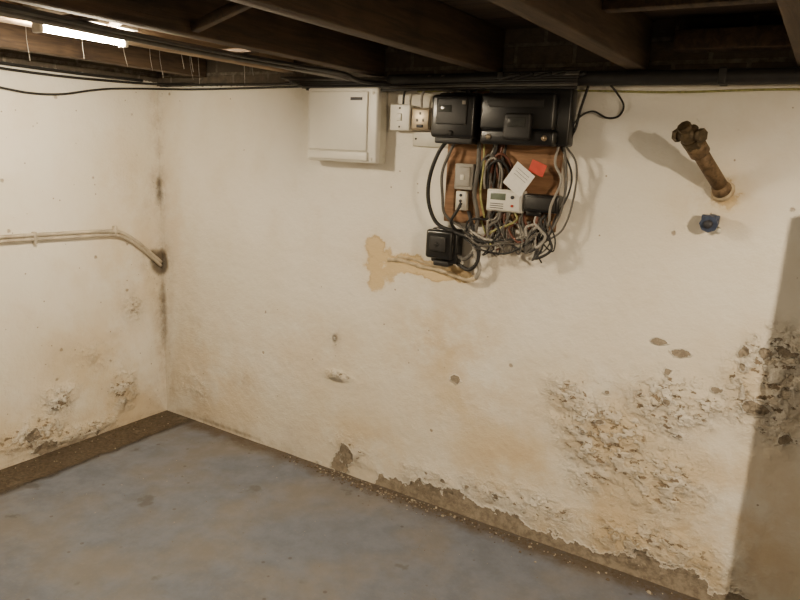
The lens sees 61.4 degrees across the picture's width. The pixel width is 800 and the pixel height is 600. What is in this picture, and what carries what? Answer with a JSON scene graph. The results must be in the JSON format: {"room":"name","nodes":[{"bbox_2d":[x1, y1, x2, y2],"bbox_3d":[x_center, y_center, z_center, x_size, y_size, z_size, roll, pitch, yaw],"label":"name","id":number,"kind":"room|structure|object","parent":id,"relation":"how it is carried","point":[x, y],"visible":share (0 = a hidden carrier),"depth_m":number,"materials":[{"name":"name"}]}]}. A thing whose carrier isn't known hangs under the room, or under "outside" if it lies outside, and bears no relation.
{"room":"basement","nodes":[
{"label":"basement","id":0,"kind":"room"},
{"bbox_2d":[0,48,166,469],"bbox_3d":[-2.494,0.012,1.906,0.014,2.020,4.400,10,15,31],"label":"wall","id":1,"kind":"structure","parent":0,"point":[82,337],"depth_m":3.32,"materials":[{"name":"paint"}]},
{"bbox_2d":[0,225,162,266],"bbox_3d":[-1.821,-0.158,2.938,0.025,0.250,1.886,10,15,31],"label":"conduit","id":2,"kind":"object","parent":1,"relation":"attached to","point":[36,237],"visible":1,"depth_m":3.29,"materials":[{"name":"white plastic"}]},
{"bbox_2d":[0,22,205,76],"bbox_3d":[-2.147,-0.832,1.526,0.064,0.144,4.368,10,15,31],"label":"joist","id":3,"kind":"object","parent":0,"point":[12,37],"depth_m":2.84,"materials":[{"name":"brown wood"}]},
{"bbox_2d":[0,0,293,72],"bbox_3d":[-1.669,-0.751,1.235,0.064,0.132,4.368,10,15,31],"label":"joist","id":4,"kind":"object","parent":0,"point":[2,19],"depth_m":2.55,"materials":[{"name":"brown wood"}]},
{"bbox_2d":[107,2,251,32],"bbox_3d":[-0.626,-0.847,1.927,0.962,0.145,0.086,10,15,31],"label":"strut","id":5,"kind":"object","parent":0,"point":[227,11],"depth_m":1.89,"materials":[{"name":"brown wood"}]},
{"bbox_2d":[0,1,580,92],"bbox_3d":[-0.900,-0.587,1.235,1.400,0.082,3.576,10,15,31],"label":"cable bundle","id":6,"kind":"object","parent":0,"point":[332,78],"depth_m":2.36,"materials":[{"name":"black plastic"}]},
{"bbox_2d":[0,410,699,599],"bbox_3d":[-0.491,1.406,0.948,5.000,0.103,4.500,10,15,31],"label":"floor","id":7,"kind":"structure","parent":0,"point":[54,545],"depth_m":2.72,"materials":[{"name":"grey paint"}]},
{"bbox_2d":[1,412,170,481],"bbox_3d":[-1.789,0.826,3.045,0.258,0.004,1.978,10,15,31],"label":"flakes","id":8,"kind":"object","parent":7,"relation":"on","point":[168,412],"visible":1,"depth_m":3.43,"materials":[{"name":"paint"}]},
{"bbox_2d":[280,453,682,597],"bbox_3d":[0.406,0.986,2.789,2.485,0.006,0.141,10,15,31],"label":"flakes","id":9,"kind":"object","parent":7,"relation":"on","point":[377,488],"visible":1,"depth_m":3.07,"materials":[{"name":"paint"}]},
{"bbox_2d":[156,14,799,599],"bbox_3d":[0.746,0.039,2.477,4.900,2.020,0.022,10,15,31],"label":"wall","id":10,"kind":"structure","parent":0,"point":[626,399],"depth_m":2.64,"materials":[{"name":"paint"}]},
{"bbox_2d":[308,87,387,163],"bbox_3d":[-0.230,-0.749,2.891,0.370,0.307,0.101,10,15,31],"label":"box","id":11,"kind":"object","parent":10,"relation":"attached to","point":[345,124],"visible":0.99,"depth_m":2.83,"materials":[{"name":"beige plastic"}]},
{"bbox_2d":[390,104,414,130],"bbox_3d":[0.008,-0.750,2.769,0.096,0.104,0.049,10,15,31],"label":"wall switch","id":12,"kind":"object","parent":10,"relation":"attached to","point":[400,114],"visible":0.99,"depth_m":2.75,"materials":[{"name":"beige plastic"}]},
{"bbox_2d":[411,108,431,130],"bbox_3d":[0.091,-0.730,2.720,0.092,0.090,0.049,10,15,31],"label":"socket","id":13,"kind":"object","parent":10,"relation":"attached to","point":[421,117],"visible":0.9,"depth_m":2.70,"materials":[{"name":"plastic"}]},
{"bbox_2d":[413,131,447,147],"bbox_3d":[0.126,-0.652,2.734,0.167,0.059,0.014,10,15,31],"label":"plate","id":14,"kind":"object","parent":10,"relation":"attached to","point":[423,139],"visible":0.62,"depth_m":2.74,"materials":[{"name":"white plastic"}]},
{"bbox_2d":[387,255,475,282],"bbox_3d":[0.133,-0.134,2.831,0.451,0.067,0.036,12,15,35],"label":"stub","id":15,"kind":"object","parent":10,"relation":"attached to","point":[401,259],"visible":0.97,"depth_m":2.84,"materials":[{"name":"beige plastic"}]},
{"bbox_2d":[426,227,462,266],"bbox_3d":[0.176,-0.215,2.736,0.130,0.152,0.096,10,15,31],"label":"cutout","id":16,"kind":"object","parent":10,"relation":"attached to","point":[443,247],"visible":0.98,"depth_m":2.70,"materials":[{"name":"black plastic"}]},
{"bbox_2d":[402,71,585,279],"bbox_3d":[0.311,-0.464,2.606,0.769,0.784,0.093,10,15,31],"label":"cables","id":17,"kind":"object","parent":10,"relation":"attached to","point":[497,187],"visible":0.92,"depth_m":2.56,"materials":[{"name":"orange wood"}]},
{"bbox_2d":[431,93,482,144],"bbox_3d":[0.220,-0.696,2.580,0.184,0.190,0.113,10,15,31],"label":"meter","id":18,"kind":"object","parent":17,"relation":"attached to","point":[456,117],"visible":0.94,"depth_m":2.54,"materials":[{"name":"black plastic"}]},
{"bbox_2d":[454,163,475,189],"bbox_3d":[0.255,-0.483,2.636,0.077,0.100,0.054,10,15,31],"label":"switch","id":19,"kind":"object","parent":17,"relation":"attached to","point":[465,173],"depth_m":2.61,"materials":[{"name":"grey plastic"}]},
{"bbox_2d":[480,89,577,146],"bbox_3d":[0.452,-0.660,2.428,0.330,0.202,0.128,10,15,31],"label":"box","id":20,"kind":"object","parent":17,"relation":"attached to","point":[523,117],"visible":0.99,"depth_m":2.38,"materials":[{"name":"black plastic"}]},
{"bbox_2d":[387,67,799,85],"bbox_3d":[1.272,-0.657,1.965,3.100,0.052,0.066,10,15,31],"label":"conduit","id":21,"kind":"object","parent":10,"relation":"attached to","point":[723,76],"visible":0.81,"depth_m":2.19,"materials":[{"name":"metal"}]},
{"bbox_2d":[572,86,624,136],"bbox_3d":[0.688,-0.653,2.348,0.177,0.185,0.034,8,14,24],"label":"cable","id":22,"kind":"object","parent":21,"relation":"hanging from","point":[579,116],"visible":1,"depth_m":2.36,"materials":[{"name":"rubber"}]},
{"bbox_2d":[417,88,799,92],"bbox_3d":[1.078,-0.658,2.114,2.380,0.015,0.016,10,15,31],"label":"cable","id":23,"kind":"object","parent":10,"relation":"attached to","point":[756,89],"visible":0.66,"depth_m":2.20,"materials":[{"name":"black plastic"}]},
{"bbox_2d":[671,121,734,201],"bbox_3d":[0.958,-0.433,2.124,0.263,0.244,0.100,-4,14,-29],"label":"pipe","id":24,"kind":"object","parent":10,"relation":"attached to","point":[693,139],"visible":1,"depth_m":2.09,"materials":[{"name":"metal"}]},
{"bbox_2d":[699,214,720,233],"bbox_3d":[1.020,-0.249,2.208,0.066,0.065,0.067,10,15,31],"label":"stopper","id":25,"kind":"object","parent":10,"relation":"attached to","point":[708,223],"visible":1,"depth_m":2.19,"materials":[{"name":"blue plastic"}]},
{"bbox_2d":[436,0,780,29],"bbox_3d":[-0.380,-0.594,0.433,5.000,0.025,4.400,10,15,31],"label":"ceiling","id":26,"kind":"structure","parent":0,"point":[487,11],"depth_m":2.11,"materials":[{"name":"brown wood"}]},
{"bbox_2d":[23,4,137,47],"bbox_3d":[-1.004,-0.867,2.117,0.115,0.098,0.340,10,15,31],"label":"tube light","id":27,"kind":"object","parent":26,"relation":"attached to","point":[36,28],"visible":0.44,"depth_m":2.09,"materials":[{"name":"white plastic"}]},
{"bbox_2d":[64,14,98,20],"bbox_3d":[-0.874,-0.754,1.803,0.162,0.014,0.040,10,15,31],"label":"batten","id":28,"kind":"object","parent":26,"relation":"attached to","point":[68,15],"visible":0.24,"depth_m":1.77,"materials":[{"name":"brown wood"}]},
{"bbox_2d":[26,35,252,83],"bbox_3d":[-1.007,-1.031,2.783,0.430,0.187,0.854,10,15,31],"label":"cobweb","id":29,"kind":"object","parent":26,"relation":"attached to","point":[26,35],"visible":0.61,"depth_m":2.90,"materials":[{"name":"fabric"}]},
{"bbox_2d":[0,61,301,94],"bbox_3d":[-1.040,-0.844,2.490,1.602,0.133,1.595,10,15,31],"label":"cable","id":30,"kind":"object","parent":26,"relation":"attached to","point":[140,81],"visible":0.88,"depth_m":3.20,"materials":[{"name":"rubber"}]},
{"bbox_2d":[7,0,384,75],"bbox_3d":[-1.252,-0.664,0.984,0.064,0.154,4.368,10,15,31],"label":"joist","id":31,"kind":"object","parent":26,"relation":"attached to","point":[253,29],"depth_m":2.14,"materials":[{"name":"brown wood"}]},
{"bbox_2d":[223,48,258,53],"bbox_3d":[-0.554,-0.850,2.301,0.162,0.014,0.040,10,15,31],"label":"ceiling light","id":32,"kind":"object","parent":26,"relation":"attached to","point":[239,50],"visible":0.28,"depth_m":2.27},
{"bbox_2d":[229,0,504,71],"bbox_3d":[-0.804,-0.583,0.712,0.064,0.154,4.368,10,15,31],"label":"joist","id":33,"kind":"object","parent":26,"relation":"attached to","point":[434,29],"depth_m":1.98,"materials":[{"name":"brown wood"}]},
{"bbox_2d":[488,0,653,70],"bbox_3d":[-0.356,-0.501,0.441,0.064,0.154,4.368,10,15,31],"label":"joist","id":34,"kind":"object","parent":26,"relation":"attached to","point":[624,39],"depth_m":1.76,"materials":[{"name":"brown wood"}]},
{"bbox_2d":[776,0,799,66],"bbox_3d":[0.066,-0.424,0.184,0.064,0.154,4.368,10,15,31],"label":"joist","id":35,"kind":"object","parent":26,"relation":"attached to","point":[789,9],"depth_m":1.40,"materials":[{"name":"brown wood"}]},
{"bbox_2d":[602,0,776,12],"bbox_3d":[0.721,-0.760,1.651,0.430,0.074,0.050,10,15,31],"label":"joist","id":36,"kind":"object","parent":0,"point":[609,6],"depth_m":1.68,"materials":[{"name":"brown wood"}]},
{"bbox_2d":[673,24,791,52],"bbox_3d":[1.030,-0.799,2.065,0.345,0.060,0.080,10,15,31],"label":"ceiling noggin","id":37,"kind":"structure","parent":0,"point":[764,37],"depth_m":2.04,"materials":[{"name":"brown wood"}]}
]}

